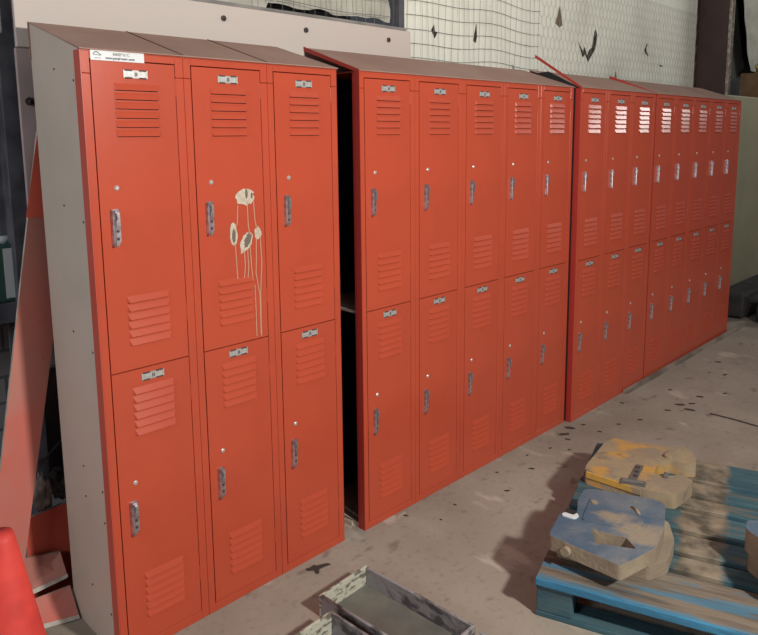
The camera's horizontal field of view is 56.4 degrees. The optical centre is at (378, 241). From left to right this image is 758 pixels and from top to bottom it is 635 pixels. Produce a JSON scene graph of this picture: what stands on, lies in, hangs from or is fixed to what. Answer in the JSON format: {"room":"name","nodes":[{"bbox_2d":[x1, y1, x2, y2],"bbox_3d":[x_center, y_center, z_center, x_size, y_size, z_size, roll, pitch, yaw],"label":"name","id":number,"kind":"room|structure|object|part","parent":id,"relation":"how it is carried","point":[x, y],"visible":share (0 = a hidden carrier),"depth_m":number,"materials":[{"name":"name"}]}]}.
{"room":"warehouse","nodes":[
{"label":"warehouse","id":0,"kind":"room"},
{"bbox_2d":[0,0,349,505],"bbox_3d":[-2.925,-0.352,1.043,0.090,3.600,7.787,8,12,44],"label":"wall","id":1,"kind":"structure","parent":0,"point":[5,361],"depth_m":2.65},
{"bbox_2d":[0,301,16,324],"bbox_3d":[-1.558,0.266,2.273,0.250,0.070,1.100,8,12,44],"label":"trim","id":2,"kind":"structure","parent":1,"relation":"attached to","point":[8,310],"depth_m":2.40,"materials":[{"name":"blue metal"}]},
{"bbox_2d":[0,235,15,302],"bbox_3d":[-1.280,0.090,2.436,0.103,0.225,0.120,8,12,44],"label":"canister","id":3,"kind":"object","parent":2,"relation":"on","point":[7,286],"visible":0.35,"depth_m":2.39,"materials":[{"name":"teal metal"}]},
{"bbox_2d":[26,311,757,634],"bbox_3d":[2.756,1.377,1.459,8.000,0.050,16.000,8,12,44],"label":"floor","id":4,"kind":"structure","parent":0,"point":[481,563],"depth_m":2.93,"materials":[{"name":"concrete"}]},
{"bbox_2d":[0,527,46,634],"bbox_3d":[-0.852,1.004,1.647,0.360,0.700,0.360,8,12,44],"label":"traffic cone","id":5,"kind":"object","parent":4,"relation":"on","point":[19,611],"visible":1,"depth_m":1.59,"materials":[{"name":"plastic"}]},
{"bbox_2d":[0,0,51,514],"bbox_3d":[-1.224,-0.553,2.287,0.148,3.600,0.048,8,12,44],"label":"steel column","id":6,"kind":"structure","parent":4,"relation":"on","point":[13,203],"depth_m":2.29,"materials":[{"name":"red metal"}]},
{"bbox_2d":[38,439,61,461],"bbox_3d":[-1.105,0.687,2.441,0.020,0.109,0.204,8,12,44],"label":"cable","id":7,"kind":"object","parent":6,"relation":"attached to","point":[60,441],"visible":0.41,"depth_m":2.42,"materials":[{"name":"rubber"}]},
{"bbox_2d":[44,367,63,471],"bbox_3d":[-1.229,0.667,2.583,0.006,0.400,0.170,8,12,44],"label":"sheet","id":8,"kind":"object","parent":6,"relation":"attached to","point":[52,416],"visible":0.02,"depth_m":2.61,"materials":[{"name":"black"}]},
{"bbox_2d":[0,126,52,564],"bbox_3d":[-1.119,0.438,2.279,0.021,1.640,0.441,7,11,41],"label":"leaning board","id":9,"kind":"object","parent":4,"relation":"on","point":[33,331],"visible":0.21,"depth_m":2.26,"materials":[{"name":"red paint"}]},
{"bbox_2d":[26,501,73,597],"bbox_3d":[-1.108,1.071,2.447,0.020,0.338,0.200,8,12,44],"label":"board","id":10,"kind":"object","parent":4,"relation":"on","point":[48,528],"visible":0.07,"depth_m":2.42,"materials":[{"name":"red paint"}]},
{"bbox_2d":[32,471,51,510],"bbox_3d":[-1.145,0.846,2.400,0.040,0.139,0.074,8,12,44],"label":"cloth","id":11,"kind":"object","parent":10,"relation":"on","point":[42,495],"visible":0.8,"depth_m":2.39,"materials":[{"name":"grey fabric"}]},
{"bbox_2d":[48,465,65,499],"bbox_3d":[-1.099,0.833,2.444,0.042,0.129,0.088,8,12,44],"label":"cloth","id":12,"kind":"object","parent":10,"relation":"on","point":[56,476],"visible":0.77,"depth_m":2.43,"materials":[{"name":"black fabric"}]},
{"bbox_2d":[35,585,79,627],"bbox_3d":[-1.084,1.215,2.324,0.174,0.096,0.079,-6,10,-34],"label":"board","id":13,"kind":"object","parent":4,"relation":"on","point":[56,607],"visible":0.59,"depth_m":2.34,"materials":[{"name":"paint"}]},
{"bbox_2d":[25,551,67,593],"bbox_3d":[-1.133,1.111,2.379,0.151,0.130,0.066,-6,10,-30],"label":"board","id":14,"kind":"object","parent":13,"relation":"on","point":[45,570],"visible":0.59,"depth_m":2.38,"materials":[{"name":"paint"}]},
{"bbox_2d":[27,22,344,634],"bbox_3d":[-0.586,0.263,2.446,0.365,1.927,0.923,8,12,44],"label":"bank","id":15,"kind":"object","parent":4,"relation":"on","point":[190,197],"visible":1,"depth_m":2.23,"materials":[{"name":"orange paint"}]},
{"bbox_3d":[-0.741,-0.037,1.999,0.017,0.108,0.027,8,12,44],"label":"handle","id":16,"kind":"part","parent":15,"relation":"part of","materials":[{"name":"silver metal"}]},
{"bbox_3d":[-0.732,0.835,2.129,0.017,0.108,0.027,8,12,44],"label":"handle","id":17,"kind":"part","parent":15,"relation":"part of","materials":[{"name":"silver metal"}]},
{"bbox_3d":[-0.689,-0.471,2.000,0.005,0.024,0.072,8,12,44],"label":"number plate","id":18,"kind":"part","parent":15,"relation":"part of","materials":[{"name":"metal"}]},
{"bbox_3d":[-0.690,-0.066,2.063,0.024,0.885,0.249,8,12,44],"label":"door","id":19,"kind":"part","parent":15,"relation":"part of","materials":[{"name":"orange paint"}]},
{"bbox_3d":[-0.680,0.401,2.130,0.005,0.024,0.072,8,12,44],"label":"number plate","id":20,"kind":"part","parent":15,"relation":"part of","materials":[{"name":"metal"}]},
{"bbox_3d":[-0.682,0.805,2.192,0.024,0.870,0.249,8,12,44],"label":"door","id":21,"kind":"part","parent":15,"relation":"part of","materials":[{"name":"orange paint"}]},
{"bbox_2d":[27,22,337,68],"bbox_3d":[-0.598,-0.635,2.316,0.356,0.112,0.923,8,12,44],"label":"hood","id":22,"kind":"object","parent":15,"relation":"attached to","point":[47,42],"depth_m":2.15,"materials":[{"name":"orange paint"}]},
{"bbox_3d":[-0.525,-0.070,2.213,0.017,0.108,0.027,8,12,44],"label":"handle","id":23,"kind":"part","parent":15,"relation":"part of","materials":[{"name":"silver metal"}]},
{"bbox_3d":[-0.517,0.801,2.342,0.017,0.108,0.027,8,12,44],"label":"handle","id":24,"kind":"part","parent":15,"relation":"part of","materials":[{"name":"silver metal"}]},
{"bbox_3d":[-0.473,-0.505,2.214,0.005,0.024,0.072,8,12,44],"label":"number plate","id":25,"kind":"part","parent":15,"relation":"part of","materials":[{"name":"metal"}]},
{"bbox_3d":[-0.475,-0.100,2.276,0.024,0.885,0.249,8,12,44],"label":"door","id":26,"kind":"part","parent":15,"relation":"part of","materials":[{"name":"orange paint"}]},
{"bbox_3d":[-0.465,0.367,2.343,0.005,0.024,0.072,8,12,44],"label":"number plate","id":27,"kind":"part","parent":15,"relation":"part of","materials":[{"name":"metal"}]},
{"bbox_3d":[-0.467,0.771,2.406,0.024,0.870,0.249,8,12,44],"label":"door","id":28,"kind":"part","parent":15,"relation":"part of","materials":[{"name":"orange paint"}]},
{"bbox_3d":[-0.310,-0.104,2.426,0.017,0.108,0.027,8,12,44],"label":"handle","id":29,"kind":"part","parent":15,"relation":"part of","materials":[{"name":"silver metal"}]},
{"bbox_3d":[-0.302,0.767,2.556,0.017,0.108,0.027,8,12,44],"label":"handle","id":30,"kind":"part","parent":15,"relation":"part of","materials":[{"name":"silver metal"}]},
{"bbox_3d":[-0.260,-0.134,2.490,0.024,0.885,0.249,8,12,44],"label":"door","id":31,"kind":"part","parent":15,"relation":"part of","materials":[{"name":"orange paint"}]},
{"bbox_3d":[-0.258,-0.539,2.427,0.005,0.024,0.072,8,12,44],"label":"number plate","id":32,"kind":"part","parent":15,"relation":"part of","materials":[{"name":"metal"}]},
{"bbox_3d":[-0.252,0.737,2.619,0.024,0.870,0.249,8,12,44],"label":"door","id":33,"kind":"part","parent":15,"relation":"part of","materials":[{"name":"orange paint"}]},
{"bbox_3d":[-0.250,0.334,2.557,0.005,0.024,0.072,8,12,44],"label":"number plate","id":34,"kind":"part","parent":15,"relation":"part of","materials":[{"name":"metal"}]},
{"bbox_2d":[306,563,330,573],"bbox_3d":[-0.225,1.205,2.618,0.055,0.004,0.079,6,10,36],"label":"dry leaf","id":35,"kind":"object","parent":4,"relation":"on","point":[316,568],"visible":1,"depth_m":2.61,"materials":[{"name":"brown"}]},
{"bbox_2d":[295,610,367,634],"bbox_3d":[0.002,1.253,1.989,0.600,0.092,0.192,7,12,43],"label":"tray","id":36,"kind":"object","parent":4,"relation":"on","point":[331,623],"visible":1,"depth_m":2.21,"materials":[{"name":"green paint"}]},
{"bbox_2d":[344,517,354,528],"bbox_3d":[-0.207,1.146,2.957,0.240,0.022,0.040,5,10,34],"label":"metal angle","id":37,"kind":"object","parent":4,"relation":"on","point":[348,523],"visible":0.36,"depth_m":2.89,"materials":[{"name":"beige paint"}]},
{"bbox_2d":[319,565,475,634],"bbox_3d":[0.050,1.215,2.272,0.470,0.082,0.228,7,11,42],"label":"tray","id":38,"kind":"object","parent":4,"relation":"on","point":[374,603],"visible":0.95,"depth_m":2.34,"materials":[{"name":"green paint"}]},
{"bbox_2d":[303,47,574,530],"bbox_3d":[0.370,0.119,3.349,1.535,1.929,0.325,-9,12,-44],"label":"bank","id":39,"kind":"object","parent":4,"relation":"on","point":[454,179],"visible":1,"depth_m":3.09,"materials":[{"name":"orange paint"}]},
{"bbox_3d":[-0.016,-0.148,2.705,0.027,0.108,0.017,-9,12,-44],"label":"handle","id":40,"kind":"part","parent":39,"relation":"part of","materials":[{"name":"silver metal"}]},
{"bbox_3d":[-0.008,0.723,2.834,0.027,0.108,0.017,-9,12,-44],"label":"handle","id":41,"kind":"part","parent":39,"relation":"part of","materials":[{"name":"silver metal"}]},
{"bbox_3d":[0.035,-0.178,2.768,0.249,0.885,0.024,-9,12,-44],"label":"door","id":42,"kind":"part","parent":39,"relation":"part of","materials":[{"name":"orange paint"}]},
{"bbox_3d":[0.043,0.693,2.898,0.249,0.870,0.024,-9,12,-44],"label":"door","id":43,"kind":"part","parent":39,"relation":"part of","materials":[{"name":"orange paint"}]},
{"bbox_3d":[0.036,-0.583,2.706,0.072,0.024,0.005,-9,12,-44],"label":"number plate","id":44,"kind":"part","parent":39,"relation":"part of","materials":[{"name":"metal"}]},
{"bbox_3d":[0.044,0.289,2.835,0.072,0.024,0.005,-9,12,-44],"label":"number plate","id":45,"kind":"part","parent":39,"relation":"part of","materials":[{"name":"metal"}]},
{"bbox_3d":[0.208,0.689,3.047,0.027,0.108,0.017,-9,12,-44],"label":"handle","id":46,"kind":"part","parent":39,"relation":"part of","materials":[{"name":"silver metal"}]},
{"bbox_3d":[0.200,-0.182,2.917,0.027,0.108,0.017,-9,12,-44],"label":"handle","id":47,"kind":"part","parent":39,"relation":"part of","materials":[{"name":"silver metal"}]},
{"bbox_3d":[0.259,0.659,3.111,0.249,0.870,0.024,-9,12,-44],"label":"door","id":48,"kind":"part","parent":39,"relation":"part of","materials":[{"name":"orange paint"}]},
{"bbox_2d":[303,47,574,87],"bbox_3d":[0.358,-0.775,3.220,0.323,0.123,1.536,8,12,44],"label":"hood","id":49,"kind":"object","parent":39,"relation":"attached to","point":[350,66],"depth_m":2.98,"materials":[{"name":"red paint"}]},
{"bbox_3d":[0.251,-0.212,2.981,0.249,0.885,0.024,-9,12,-44],"label":"door","id":50,"kind":"part","parent":39,"relation":"part of","materials":[{"name":"orange paint"}]},
{"bbox_3d":[0.261,0.256,3.048,0.072,0.025,0.005,-9,12,-44],"label":"number plate","id":51,"kind":"part","parent":39,"relation":"part of","materials":[{"name":"silver metal"}]},
{"bbox_3d":[0.252,-0.617,2.918,0.072,0.025,0.005,-9,12,-44],"label":"number plate","id":52,"kind":"part","parent":39,"relation":"part of","materials":[{"name":"silver metal"}]},
{"bbox_3d":[0.424,0.656,3.260,0.027,0.108,0.017,-9,12,-44],"label":"handle","id":53,"kind":"part","parent":39,"relation":"part of","materials":[{"name":"silver metal"}]},
{"bbox_3d":[0.416,-0.216,3.130,0.027,0.108,0.017,-9,12,-44],"label":"handle","id":54,"kind":"part","parent":39,"relation":"part of","materials":[{"name":"silver metal"}]},
{"bbox_3d":[0.475,0.626,3.323,0.249,0.870,0.024,-9,12,-44],"label":"door","id":55,"kind":"part","parent":39,"relation":"part of","materials":[{"name":"orange paint"}]},
{"bbox_3d":[0.477,0.222,3.260,0.072,0.024,0.005,-9,12,-44],"label":"number plate","id":56,"kind":"part","parent":39,"relation":"part of","materials":[{"name":"metal"}]},
{"bbox_3d":[0.467,-0.245,3.194,0.249,0.885,0.024,-9,12,-44],"label":"door","id":57,"kind":"part","parent":39,"relation":"part of","materials":[{"name":"orange paint"}]},
{"bbox_3d":[0.468,-0.650,3.131,0.072,0.024,0.005,-9,12,-44],"label":"number plate","id":58,"kind":"part","parent":39,"relation":"part of","materials":[{"name":"metal"}]},
{"bbox_3d":[0.640,0.622,3.472,0.027,0.108,0.017,-9,12,-44],"label":"handle","id":59,"kind":"part","parent":39,"relation":"part of","materials":[{"name":"silver metal"}]},
{"bbox_3d":[0.632,-0.249,3.343,0.027,0.108,0.017,-9,12,-44],"label":"handle","id":60,"kind":"part","parent":39,"relation":"part of","materials":[{"name":"silver metal"}]},
{"bbox_3d":[0.691,0.592,3.536,0.249,0.870,0.024,-9,12,-44],"label":"door","id":61,"kind":"part","parent":39,"relation":"part of","materials":[{"name":"orange paint"}]},
{"bbox_3d":[0.693,0.189,3.473,0.072,0.024,0.005,-9,12,-44],"label":"number plate","id":62,"kind":"part","parent":39,"relation":"part of","materials":[{"name":"metal"}]},
{"bbox_3d":[0.683,-0.279,3.406,0.249,0.885,0.024,-9,12,-44],"label":"door","id":63,"kind":"part","parent":39,"relation":"part of","materials":[{"name":"orange paint"}]},
{"bbox_3d":[0.684,-0.684,3.344,0.072,0.024,0.005,-9,12,-44],"label":"number plate","id":64,"kind":"part","parent":39,"relation":"part of","materials":[{"name":"metal"}]},
{"bbox_3d":[0.856,0.588,3.685,0.027,0.108,0.017,-9,12,-44],"label":"handle","id":65,"kind":"part","parent":39,"relation":"part of","materials":[{"name":"silver metal"}]},
{"bbox_3d":[0.848,-0.283,3.555,0.027,0.108,0.017,-9,12,-44],"label":"handle","id":66,"kind":"part","parent":39,"relation":"part of","materials":[{"name":"silver metal"}]},
{"bbox_3d":[0.907,0.558,3.748,0.249,0.870,0.024,-9,12,-44],"label":"door","id":67,"kind":"part","parent":39,"relation":"part of","materials":[{"name":"orange paint"}]},
{"bbox_3d":[0.909,0.155,3.686,0.072,0.025,0.005,-9,12,-44],"label":"number plate","id":68,"kind":"part","parent":39,"relation":"part of","materials":[{"name":"silver metal"}]},
{"bbox_3d":[0.899,-0.313,3.619,0.249,0.885,0.024,-9,12,-44],"label":"door","id":69,"kind":"part","parent":39,"relation":"part of","materials":[{"name":"orange paint"}]},
{"bbox_3d":[0.900,-0.718,3.556,0.072,0.025,0.005,-9,12,-44],"label":"number plate","id":70,"kind":"part","parent":39,"relation":"part of","materials":[{"name":"silver metal"}]},
{"bbox_2d":[529,55,656,422],"bbox_3d":[1.263,-0.052,4.189,0.325,2.003,0.926,8,12,44],"label":"bank","id":71,"kind":"object","parent":4,"relation":"on","point":[614,121],"visible":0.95,"depth_m":4.03,"materials":[{"name":"orange paint"}]},
{"bbox_3d":[1.107,0.555,3.891,0.017,0.108,0.027,8,12,44],"label":"handle","id":72,"kind":"part","parent":71,"relation":"part of","materials":[{"name":"silver metal"}]},
{"bbox_3d":[1.099,-0.316,3.761,0.017,0.108,0.027,8,12,44],"label":"handle","id":73,"kind":"part","parent":71,"relation":"part of","materials":[{"name":"silver metal"}]},
{"bbox_3d":[1.157,0.525,3.955,0.024,0.870,0.249,8,12,44],"label":"door","id":74,"kind":"part","parent":71,"relation":"part of","materials":[{"name":"orange paint"}]},
{"bbox_3d":[1.159,0.122,3.892,0.005,0.024,0.072,8,12,44],"label":"number plate","id":75,"kind":"part","parent":71,"relation":"part of","materials":[{"name":"metal"}]},
{"bbox_3d":[1.149,-0.346,3.825,0.024,0.885,0.249,8,12,44],"label":"door","id":76,"kind":"part","parent":71,"relation":"part of","materials":[{"name":"orange paint"}]},
{"bbox_2d":[529,55,656,93],"bbox_3d":[1.252,-0.945,4.060,0.324,0.197,0.928,8,12,44],"label":"hood","id":77,"kind":"object","parent":71,"relation":"attached to","point":[582,84],"depth_m":3.89,"materials":[{"name":"red paint"}]},
{"bbox_3d":[1.320,0.521,4.106,0.017,0.108,0.027,8,12,44],"label":"handle","id":78,"kind":"part","parent":71,"relation":"part of","materials":[{"name":"silver metal"}]},
{"bbox_3d":[1.370,0.491,4.170,0.024,0.870,0.249,8,12,44],"label":"door","id":79,"kind":"part","parent":71,"relation":"part of","materials":[{"name":"orange paint"}]},
{"bbox_3d":[1.312,-0.350,3.977,0.017,0.108,0.027,8,12,44],"label":"handle","id":80,"kind":"part","parent":71,"relation":"part of","materials":[{"name":"silver metal"}]},
{"bbox_3d":[1.363,0.055,4.109,0.021,1.814,0.914,8,12,44],"label":"frame","id":81,"kind":"part","parent":71,"relation":"part of","materials":[{"name":"orange paint"}]},
{"bbox_3d":[1.362,-0.380,4.041,0.024,0.885,0.249,8,12,44],"label":"door","id":82,"kind":"part","parent":71,"relation":"part of","materials":[{"name":"orange paint"}]},
{"bbox_3d":[1.364,-0.785,3.978,0.005,0.024,0.072,8,12,44],"label":"number plate","id":83,"kind":"part","parent":71,"relation":"part of","materials":[{"name":"metal"}]},
{"bbox_3d":[1.534,0.487,4.321,0.017,0.108,0.027,8,12,44],"label":"handle","id":84,"kind":"part","parent":71,"relation":"part of","materials":[{"name":"silver metal"}]},
{"bbox_3d":[1.583,0.458,4.386,0.024,0.870,0.249,8,12,44],"label":"door","id":85,"kind":"part","parent":71,"relation":"part of","materials":[{"name":"orange paint"}]},
{"bbox_3d":[1.525,-0.384,4.192,0.017,0.108,0.027,8,12,44],"label":"handle","id":86,"kind":"part","parent":71,"relation":"part of","materials":[{"name":"silver metal"}]},
{"bbox_3d":[1.575,-0.414,4.256,0.024,0.885,0.249,8,12,44],"label":"door","id":87,"kind":"part","parent":71,"relation":"part of","materials":[{"name":"orange paint"}]},
{"bbox_2d":[535,443,757,634],"bbox_3d":[1.315,1.130,2.566,1.224,0.141,1.152,4,9,27],"label":"wooden pallet","id":88,"kind":"object","parent":4,"relation":"on","point":[708,586],"visible":0.52,"depth_m":2.32,"materials":[{"name":"blue paint"}]},
{"bbox_2d":[557,521,673,579],"bbox_3d":[0.838,1.049,2.487,0.363,0.052,0.314,4,9,27],"label":"weight","id":89,"kind":"object","parent":88,"relation":"on","point":[660,567],"visible":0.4,"depth_m":2.33,"materials":[{"name":"beige metal"}]},
{"bbox_2d":[549,489,664,579],"bbox_3d":[0.798,0.995,2.452,0.343,0.065,0.473,4,9,27],"label":"weight","id":90,"kind":"object","parent":89,"relation":"on","point":[615,535],"visible":1,"depth_m":2.40,"materials":[{"name":"beige metal"}]},
{"bbox_3d":[0.843,0.965,2.506,0.208,0.004,0.193,4,9,27],"label":"raised panel","id":91,"kind":"part","parent":90,"relation":"part of","materials":[{"name":"blue paint"}]},
{"bbox_2d":[585,438,695,508],"bbox_3d":[1.111,0.957,2.994,0.412,0.080,0.475,4,9,27],"label":"weight","id":92,"kind":"object","parent":88,"relation":"on","point":[623,466],"visible":1,"depth_m":2.94,"materials":[{"name":"yellow metal"}]},
{"bbox_3d":[1.056,0.948,2.901,0.028,0.009,0.145,5,10,31],"label":"bolt plate","id":93,"kind":"part","parent":92,"relation":"part of","materials":[{"name":"grey metal"}]},
{"bbox_2d":[747,554,757,578],"bbox_3d":[1.344,1.078,2.202,0.347,0.070,0.317,4,9,27],"label":"weight","id":94,"kind":"object","parent":88,"relation":"on","point":[752,565],"visible":0.65,"depth_m":2.32,"materials":[{"name":"beige metal"}]},
{"bbox_2d":[745,520,757,559],"bbox_3d":[1.331,0.998,2.192,0.347,0.090,0.317,4,9,27],"label":"weight","id":95,"kind":"object","parent":94,"relation":"on","point":[751,536],"visible":1,"depth_m":2.31,"materials":[{"name":"beige metal"}]},
{"bbox_2d":[609,76,742,377],"bbox_3d":[2.124,-0.159,5.063,0.325,1.942,1.535,8,12,44],"label":"bank","id":96,"kind":"object","parent":4,"relation":"on","point":[697,130],"visible":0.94,"depth_m":4.88,"materials":[{"name":"orange paint"}]},
{"bbox_3d":[1.755,0.452,4.544,0.017,0.108,0.027,8,12,44],"label":"handle","id":97,"kind":"part","parent":96,"relation":"part of","materials":[{"name":"silver metal"}]},
{"bbox_3d":[1.805,0.422,4.609,0.024,0.870,0.249,8,12,44],"label":"door","id":98,"kind":"part","parent":96,"relation":"part of","materials":[{"name":"orange paint"}]},
{"bbox_3d":[1.746,-0.419,4.415,0.017,0.108,0.027,8,12,44],"label":"handle","id":99,"kind":"part","parent":96,"relation":"part of","materials":[{"name":"silver metal"}]},
{"bbox_3d":[1.796,-0.449,4.479,0.024,0.885,0.249,8,12,44],"label":"door","id":100,"kind":"part","parent":96,"relation":"part of","materials":[{"name":"orange paint"}]},
{"bbox_3d":[1.968,0.418,4.760,0.017,0.108,0.027,8,12,44],"label":"handle","id":101,"kind":"part","parent":96,"relation":"part of","materials":[{"name":"silver metal"}]},
{"bbox_3d":[2.018,0.388,4.824,0.024,0.870,0.249,8,12,44],"label":"door","id":102,"kind":"part","parent":96,"relation":"part of","materials":[{"name":"orange paint"}]},
{"bbox_2d":[609,76,742,100],"bbox_3d":[2.113,-1.052,4.934,0.329,0.136,1.538,8,12,44],"label":"hood","id":103,"kind":"object","parent":96,"relation":"attached to","point":[664,91],"depth_m":4.76,"materials":[{"name":"red paint"}]},
{"bbox_3d":[1.960,-0.453,4.630,0.017,0.108,0.027,8,12,44],"label":"handle","id":104,"kind":"part","parent":96,"relation":"part of","materials":[{"name":"silver metal"}]},
{"bbox_3d":[2.010,-0.483,4.694,0.024,0.885,0.249,8,12,44],"label":"door","id":105,"kind":"part","parent":96,"relation":"part of","materials":[{"name":"orange paint"}]},
{"bbox_3d":[2.181,0.384,4.975,0.017,0.108,0.027,8,12,44],"label":"handle","id":106,"kind":"part","parent":96,"relation":"part of","materials":[{"name":"silver metal"}]},
{"bbox_3d":[2.224,-0.083,4.978,0.021,1.814,1.524,8,12,44],"label":"frame","id":107,"kind":"part","parent":96,"relation":"part of","materials":[{"name":"orange paint"}]},
{"bbox_3d":[2.231,0.354,5.039,0.024,0.870,0.249,8,12,44],"label":"door","id":108,"kind":"part","parent":96,"relation":"part of","materials":[{"name":"orange paint"}]},
{"bbox_3d":[2.173,-0.487,4.846,0.017,0.108,0.027,8,12,44],"label":"handle","id":109,"kind":"part","parent":96,"relation":"part of","materials":[{"name":"silver metal"}]},
{"bbox_3d":[2.223,-0.517,4.910,0.024,0.885,0.249,8,12,44],"label":"door","id":110,"kind":"part","parent":96,"relation":"part of","materials":[{"name":"orange paint"}]},
{"bbox_3d":[2.395,0.350,5.190,0.017,0.108,0.027,8,12,44],"label":"handle","id":111,"kind":"part","parent":96,"relation":"part of","materials":[{"name":"silver metal"}]},
{"bbox_3d":[2.445,0.320,5.255,0.024,0.870,0.249,8,12,44],"label":"door","id":112,"kind":"part","parent":96,"relation":"part of","materials":[{"name":"orange paint"}]},
{"bbox_3d":[2.386,-0.521,5.061,0.017,0.108,0.027,8,12,44],"label":"handle","id":113,"kind":"part","parent":96,"relation":"part of","materials":[{"name":"silver metal"}]},
{"bbox_3d":[2.436,-0.551,5.125,0.024,0.885,0.249,8,12,44],"label":"door","id":114,"kind":"part","parent":96,"relation":"part of","materials":[{"name":"orange paint"}]},
{"bbox_3d":[2.608,0.316,5.406,0.017,0.108,0.027,8,12,44],"label":"handle","id":115,"kind":"part","parent":96,"relation":"part of","materials":[{"name":"silver metal"}]},
{"bbox_3d":[2.658,0.286,5.470,0.024,0.870,0.249,8,12,44],"label":"door","id":116,"kind":"part","parent":96,"relation":"part of","materials":[{"name":"orange paint"}]},
{"bbox_3d":[2.600,-0.555,5.276,0.017,0.108,0.027,8,12,44],"label":"handle","id":117,"kind":"part","parent":96,"relation":"part of","materials":[{"name":"silver metal"}]},
{"bbox_3d":[2.650,-0.585,5.341,0.024,0.885,0.249,8,12,44],"label":"door","id":118,"kind":"part","parent":96,"relation":"part of","materials":[{"name":"orange paint"}]},
{"bbox_2d":[623,323,745,393],"bbox_3d":[2.264,0.806,5.091,0.028,0.022,2.150,8,12,44],"label":"metal strip","id":119,"kind":"object","parent":4,"relation":"on","point":[675,363],"visible":1,"depth_m":4.91,"materials":[{"name":"silver metal"}]},
{"bbox_2d":[693,0,732,95],"bbox_3d":[2.781,-1.133,5.936,0.264,3.600,0.160,8,12,44],"label":"steel column","id":120,"kind":"structure","parent":4,"relation":"on","point":[714,23],"depth_m":5.84,"materials":[{"name":"brown metal"}]},
{"bbox_2d":[710,413,757,426],"bbox_3d":[2.084,1.006,3.797,0.013,0.007,0.600,-8,11,-42],"label":"rod","id":121,"kind":"object","parent":4,"relation":"on","point":[710,413],"visible":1,"depth_m":3.92,"materials":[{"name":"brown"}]},
{"bbox_2d":[728,95,757,285],"bbox_3d":[3.352,-0.406,6.789,0.350,1.900,1.600,8,12,44],"label":"tall cabinet","id":122,"kind":"object","parent":4,"relation":"on","point":[744,260],"visible":0.31,"depth_m":6.61,"materials":[{"name":"metal"}]},
{"bbox_2d":[728,0,735,93],"bbox_3d":[2.977,-2.049,5.929,0.028,1.600,0.038,8,12,44],"label":"conduit","id":123,"kind":"object","parent":122,"relation":"on","point":[734,1],"visible":0.56,"depth_m":5.98,"materials":[{"name":"metal"}]},
{"bbox_2d":[739,73,757,97],"bbox_3d":[3.737,-1.510,6.912,0.250,0.240,0.440,8,12,44],"label":"cardboard box","id":124,"kind":"object","parent":122,"relation":"on","point":[748,81],"visible":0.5,"depth_m":6.79,"materials":[{"name":"brown cardboard"}]},
{"bbox_2d":[728,274,757,321],"bbox_3d":[3.483,0.226,6.272,0.560,0.799,1.220,8,12,44],"label":"machine","id":125,"kind":"object","parent":4,"relation":"on","point":[743,295],"visible":0.82,"depth_m":6.04,"materials":[{"name":"metal"}]},
{"bbox_2d":[404,0,697,86],"bbox_3d":[1.385,-0.944,4.749,0.048,3.600,3.613,8,12,44],"label":"wall","id":126,"kind":"structure","parent":0,"point":[480,51],"depth_m":4.44,"materials":[{"name":"white brick"}]},
{"bbox_2d":[12,0,410,58],"bbox_3d":[-0.478,-0.505,2.830,0.028,0.812,1.795,8,12,44],"label":"beam","id":127,"kind":"structure","parent":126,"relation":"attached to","point":[176,18],"depth_m":2.64,"materials":[{"name":"grey metal"}]},
{"bbox_2d":[14,48,36,205],"bbox_3d":[-0.983,-0.167,2.372,0.029,0.907,0.373,8,12,44],"label":"board","id":128,"kind":"object","parent":127,"relation":"attached to","point":[23,63],"visible":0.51,"depth_m":2.21,"materials":[{"name":"grey"}]},
{"bbox_2d":[193,0,405,30],"bbox_3d":[-0.520,-0.913,2.776,0.070,0.012,1.770,8,12,44],"label":"trim","id":129,"kind":"structure","parent":126,"relation":"attached to","point":[207,1],"depth_m":2.91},
{"bbox_2d":[218,0,403,27],"bbox_3d":[-0.570,-1.360,2.709,0.085,0.940,1.865,8,12,44],"label":"window","id":130,"kind":"structure","parent":126,"relation":"in","point":[380,9],"depth_m":3.22,"materials":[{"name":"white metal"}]},
{"bbox_2d":[406,0,540,69],"bbox_3d":[0.550,-1.163,3.826,0.014,0.880,1.185,8,12,44],"label":"wire mesh","id":131,"kind":"object","parent":126,"relation":"attached to","point":[534,11],"visible":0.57,"depth_m":3.87,"materials":[{"name":"grey metal"}]},
{"bbox_2d":[539,0,697,86],"bbox_3d":[1.807,-1.343,5.077,0.002,0.806,2.401,8,12,44],"label":"netting","id":132,"kind":"object","parent":126,"relation":"attached to","point":[542,0],"visible":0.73,"depth_m":5.01,"materials":[{"name":"grey"}]},
{"bbox_2d":[728,0,754,95],"bbox_3d":[4.030,-1.432,7.872,0.100,3.600,4.600,8,12,44],"label":"wall","id":133,"kind":"structure","parent":0,"point":[740,62],"depth_m":7.50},
{"bbox_2d":[744,0,757,71],"bbox_3d":[4.191,-2.404,7.628,0.098,1.150,2.020,8,12,44],"label":"plastic sheet","id":134,"kind":"object","parent":133,"relation":"hanging from","point":[750,6],"visible":0.98,"depth_m":7.40,"materials":[{"name":"white plastic"}]}
]}

